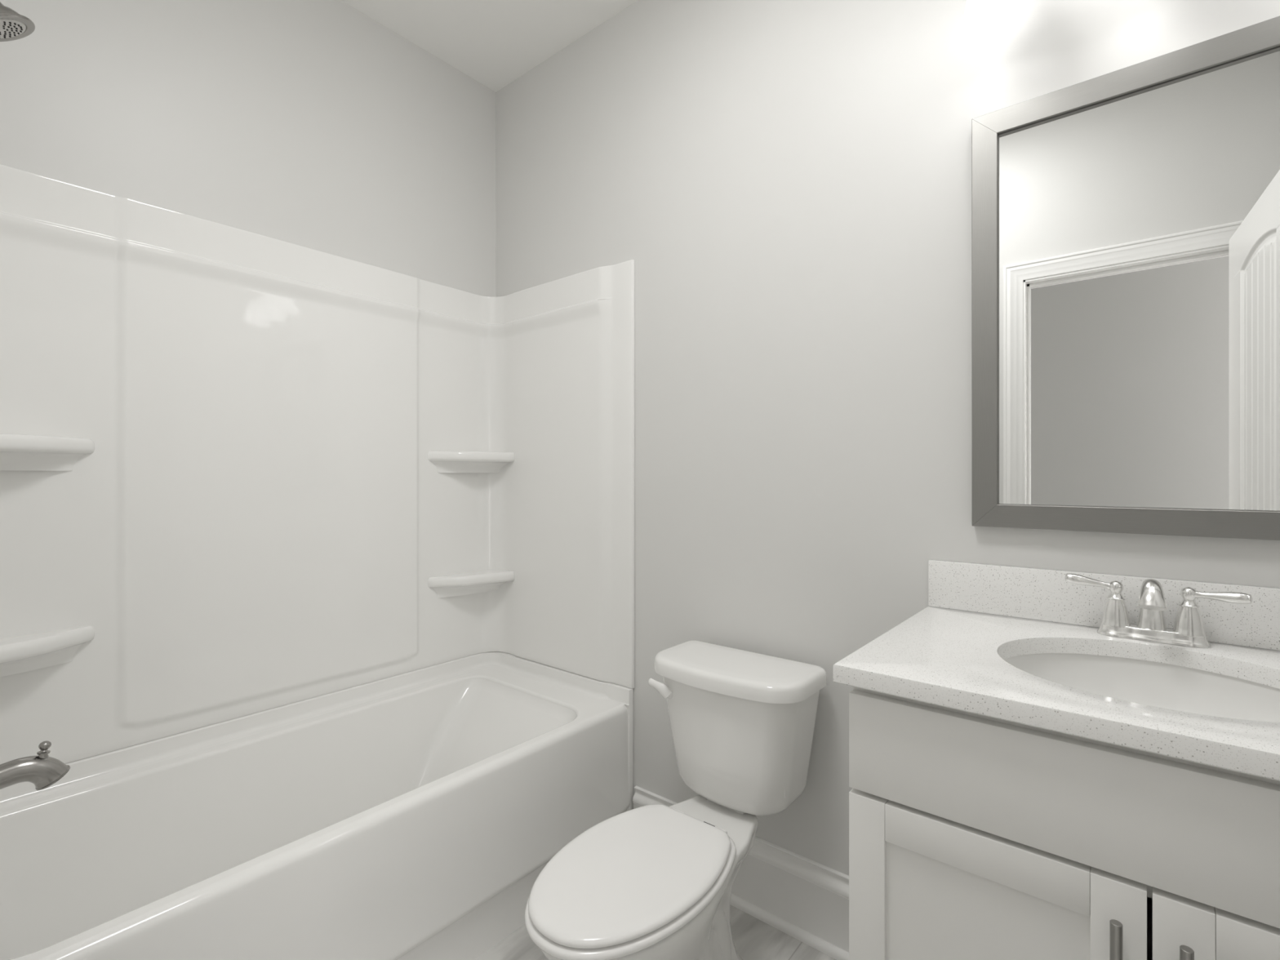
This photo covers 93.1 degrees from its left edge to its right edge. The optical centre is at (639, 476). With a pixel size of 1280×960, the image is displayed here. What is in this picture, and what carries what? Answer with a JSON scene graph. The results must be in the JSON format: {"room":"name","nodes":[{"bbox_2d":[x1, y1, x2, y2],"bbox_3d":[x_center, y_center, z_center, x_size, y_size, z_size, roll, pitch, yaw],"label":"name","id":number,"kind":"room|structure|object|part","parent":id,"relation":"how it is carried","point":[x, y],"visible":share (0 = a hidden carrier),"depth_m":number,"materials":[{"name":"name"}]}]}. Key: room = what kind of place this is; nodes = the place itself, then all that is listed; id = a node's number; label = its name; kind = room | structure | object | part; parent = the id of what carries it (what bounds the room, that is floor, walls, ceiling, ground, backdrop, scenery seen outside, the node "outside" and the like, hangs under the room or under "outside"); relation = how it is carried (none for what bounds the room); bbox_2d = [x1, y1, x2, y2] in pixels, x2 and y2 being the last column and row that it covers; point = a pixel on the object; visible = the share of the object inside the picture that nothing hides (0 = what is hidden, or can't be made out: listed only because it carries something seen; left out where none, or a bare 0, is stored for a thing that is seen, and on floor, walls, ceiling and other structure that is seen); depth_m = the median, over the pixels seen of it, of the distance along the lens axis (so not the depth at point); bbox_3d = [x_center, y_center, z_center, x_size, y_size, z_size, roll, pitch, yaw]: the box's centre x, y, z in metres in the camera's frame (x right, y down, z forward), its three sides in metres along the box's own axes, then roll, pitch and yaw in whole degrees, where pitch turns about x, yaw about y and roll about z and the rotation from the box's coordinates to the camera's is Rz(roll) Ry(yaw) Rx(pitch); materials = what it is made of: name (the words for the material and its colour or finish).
{"room":"bathroom","nodes":[
{"label":"bathroom","id":0,"kind":"room"},
{"bbox_2d":[0,0,495,297],"bbox_3d":[-1.152,-0.167,1.821,0.100,2.750,1.680,0,0,40],"label":"wall","id":1,"kind":"structure","parent":0,"point":[317,125],"depth_m":1.80,"materials":[{"name":"paint"}]},
{"bbox_2d":[0,164,634,764],"bbox_3d":[-0.783,-0.007,1.616,0.728,1.390,1.523,0,0,40],"label":"tub surround","id":2,"kind":"object","parent":1,"relation":"attached to","point":[242,473],"visible":1,"depth_m":1.78,"materials":[{"name":"white plastic"}]},
{"bbox_2d":[0,741,70,790],"bbox_3d":[-1.178,0.556,1.115,0.072,0.096,0.192,0,0,40],"label":"tub spout","id":3,"kind":"object","parent":2,"relation":"attached to","point":[43,771],"visible":1,"depth_m":1.14,"materials":[{"name":"silver metal"}]},
{"bbox_3d":[-1.179,0.566,1.113,0.072,0.076,0.190,0,0,40],"label":"spout","id":4,"kind":"part","parent":3,"relation":"part of","materials":[{"name":"silver metal"}]},
{"bbox_3d":[-1.141,0.526,1.159,0.020,0.037,0.023,0,0,40],"label":"diverter knob","id":5,"kind":"part","parent":3,"relation":"part of","materials":[{"name":"silver metal"}]},
{"bbox_2d":[0,626,94,676],"bbox_3d":[-1.385,0.406,1.338,0.132,0.079,0.294,0,0,40],"label":"corner shelf","id":6,"kind":"object","parent":2,"relation":"attached to","point":[42,649],"depth_m":1.40,"materials":[{"name":"white plastic"}]},
{"bbox_2d":[0,433,94,471],"bbox_3d":[-1.385,-0.052,1.338,0.132,0.079,0.294,0,0,40],"label":"corner shelf","id":7,"kind":"object","parent":2,"relation":"attached to","point":[18,451],"depth_m":1.40,"materials":[{"name":"white plastic"}]},
{"bbox_2d":[427,569,514,597],"bbox_3d":[-0.624,0.406,2.260,0.132,0.079,0.294,0,0,40],"label":"corner shelf","id":8,"kind":"object","parent":2,"relation":"attached to","point":[449,583],"depth_m":2.26,"materials":[{"name":"white plastic"}]},
{"bbox_2d":[427,450,514,472],"bbox_3d":[-0.624,-0.052,2.260,0.132,0.079,0.294,0,0,40],"label":"corner shelf","id":9,"kind":"object","parent":2,"relation":"attached to","point":[438,461],"depth_m":2.26,"materials":[{"name":"white plastic"}]},
{"bbox_3d":[-0.253,-0.007,2.143,0.582,1.390,0.034,0,0,40],"label":"panel","id":10,"kind":"part","parent":2,"relation":"part of","materials":[{"name":"white plastic"}]},
{"bbox_2d":[341,0,637,92],"bbox_3d":[-0.166,-1.582,0.345,3.500,0.080,2.900,0,0,40],"label":"ceiling","id":11,"kind":"structure","parent":0,"point":[494,43],"depth_m":2.08,"materials":[{"name":"white paint"}]},
{"bbox_2d":[475,904,835,959],"bbox_3d":[-0.166,1.248,0.345,3.500,0.080,2.900,0,0,40],"label":"floor","id":12,"kind":"structure","parent":0,"point":[753,939],"depth_m":1.56,"materials":[{"name":"tile"}]},
{"bbox_2d":[0,651,633,959],"bbox_3d":[-0.782,0.949,1.615,0.727,0.519,1.524,0,0,40],"label":"bathtub","id":13,"kind":"object","parent":12,"relation":"on","point":[418,814],"visible":0.94,"depth_m":1.52,"materials":[{"name":"white plastic"}]},
{"bbox_2d":[524,640,826,959],"bbox_3d":[0.070,0.843,1.363,0.429,0.730,0.774,0,0,40],"label":"toilet","id":14,"kind":"object","parent":12,"relation":"on","point":[654,882],"visible":1,"depth_m":1.39,"materials":[{"name":"white ceramic"}]},
{"bbox_3d":[-0.022,0.805,1.246,0.320,0.018,0.463,0,0,40],"label":"lid","id":15,"kind":"part","parent":14,"relation":"part of","materials":[{"name":"plastic"}]},
{"bbox_3d":[0.056,0.558,1.592,0.070,0.049,0.036,0,0,40],"label":"flush lever","id":16,"kind":"part","parent":14,"relation":"part of","materials":[{"name":"plastic"}]},
{"bbox_3d":[0.237,0.498,1.565,0.429,0.040,0.249,0,0,40],"label":"tank lid","id":17,"kind":"part","parent":14,"relation":"part of","materials":[{"name":"white ceramic"}]},
{"bbox_3d":[0.240,0.676,1.568,0.394,0.324,0.224,0,0,40],"label":"tank","id":18,"kind":"part","parent":14,"relation":"part of","materials":[{"name":"white ceramic"}]},
{"bbox_2d":[848,686,1279,959],"bbox_3d":[0.787,0.767,0.924,0.752,0.881,0.591,0,0,40],"label":"vanity cabinet","id":19,"kind":"object","parent":12,"relation":"on","point":[972,836],"visible":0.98,"depth_m":0.80,"materials":[{"name":"paint"}]},
{"bbox_3d":[0.478,0.802,0.855,0.364,0.601,0.019,0,0,40],"label":"door","id":20,"kind":"part","parent":19,"relation":"part of","materials":[{"name":"paint"}]},
{"bbox_2d":[832,560,1279,781],"bbox_3d":[0.793,0.260,0.930,0.790,0.134,0.574,0,0,40],"label":"countertop","id":21,"kind":"structure","parent":19,"relation":"on","point":[952,653],"depth_m":1.03,"materials":[{"name":"stone"}]},
{"bbox_2d":[1004,653,1279,722],"bbox_3d":[0.785,0.400,0.925,0.460,0.144,0.414,0,0,40],"label":"sink basin","id":22,"kind":"object","parent":21,"relation":"in","point":[1151,683],"visible":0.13,"depth_m":1.06,"materials":[{"name":"white ceramic"}]},
{"bbox_2d":[1064,573,1253,648],"bbox_3d":[0.909,0.239,1.078,0.259,0.116,0.132,0,0,40],"label":"sink faucet","id":23,"kind":"object","parent":21,"relation":"on","point":[1150,626],"visible":1,"depth_m":1.08,"materials":[{"name":"silver metal"}]},
{"bbox_3d":[0.868,0.210,1.158,0.093,0.042,0.031,0,0,40],"label":"lever handle","id":24,"kind":"part","parent":23,"relation":"part of","materials":[{"name":"silver metal"}]},
{"bbox_3d":[0.907,0.232,1.076,0.045,0.101,0.127,0,0,40],"label":"spout","id":25,"kind":"part","parent":23,"relation":"part of","materials":[{"name":"silver metal"}]},
{"bbox_3d":[0.932,0.286,1.105,0.158,0.021,0.060,0,0,40],"label":"plate","id":26,"kind":"part","parent":23,"relation":"part of","materials":[{"name":"silver metal"}]},
{"bbox_3d":[0.994,0.213,1.049,0.029,0.035,0.094,0,0,-43],"label":"lever handle","id":27,"kind":"part","parent":23,"relation":"part of","materials":[{"name":"silver metal"}]},
{"bbox_3d":[0.579,0.614,0.737,0.012,0.156,0.037,0,0,40],"label":"handle","id":28,"kind":"part","parent":19,"relation":"part of","materials":[{"name":"metal"}]},
{"bbox_3d":[0.628,0.614,0.697,0.012,0.156,0.037,0,0,40],"label":"handle","id":29,"kind":"part","parent":19,"relation":"part of","materials":[{"name":"metal"}]},
{"bbox_3d":[0.770,0.802,0.614,0.384,0.601,0.019,0,0,40],"label":"door","id":30,"kind":"part","parent":19,"relation":"part of","materials":[{"name":"paint"}]},
{"bbox_2d":[495,0,1279,875],"bbox_3d":[0.386,-0.167,1.704,2.620,2.750,0.100,0,0,40],"label":"wall","id":31,"kind":"structure","parent":0,"point":[786,184],"depth_m":1.61,"materials":[{"name":"paint"}]},
{"bbox_2d":[632,786,848,959],"bbox_3d":[0.327,1.106,1.669,0.905,0.204,0.030,0,0,40],"label":"baseboard","id":32,"kind":"structure","parent":31,"relation":"attached to","point":[806,900],"depth_m":1.60,"materials":[{"name":"paint"}]},
{"bbox_2d":[928,560,1279,650],"bbox_3d":[0.970,0.245,1.144,0.789,0.104,0.020,0,0,40],"label":"backsplash","id":33,"kind":"structure","parent":31,"relation":"attached to","point":[1028,593],"depth_m":1.21,"materials":[{"name":"stone"}]},
{"bbox_2d":[971,15,1279,540],"bbox_3d":[0.962,-0.337,1.147,0.594,0.891,0.023,0,0,40],"label":"wall mirror","id":34,"kind":"object","parent":31,"relation":"attached to","point":[1126,221],"visible":1,"depth_m":1.16,"materials":[{"name":"metal"}]},
{"bbox_3d":[0.962,-0.757,1.147,0.593,0.050,0.023,0,0,40],"label":"frame rail","id":35,"kind":"part","parent":34,"relation":"part of","materials":[{"name":"metal"}]},
{"bbox_3d":[0.962,0.084,1.147,0.593,0.050,0.023,0,0,40],"label":"frame rail","id":36,"kind":"part","parent":34,"relation":"part of","materials":[{"name":"metal"}]},
{"bbox_3d":[-1.278,-0.167,1.013,0.735,2.750,0.035,0,0,40],"label":"wall","id":37,"kind":"structure","parent":0,"visible":0},
{"bbox_2d":[0,1,35,41],"bbox_3d":[-1.217,-0.885,1.098,0.105,0.156,0.174,0,0,40],"label":"shower head","id":38,"kind":"object","parent":37,"relation":"attached to","point":[13,25],"visible":1,"depth_m":1.13}
]}

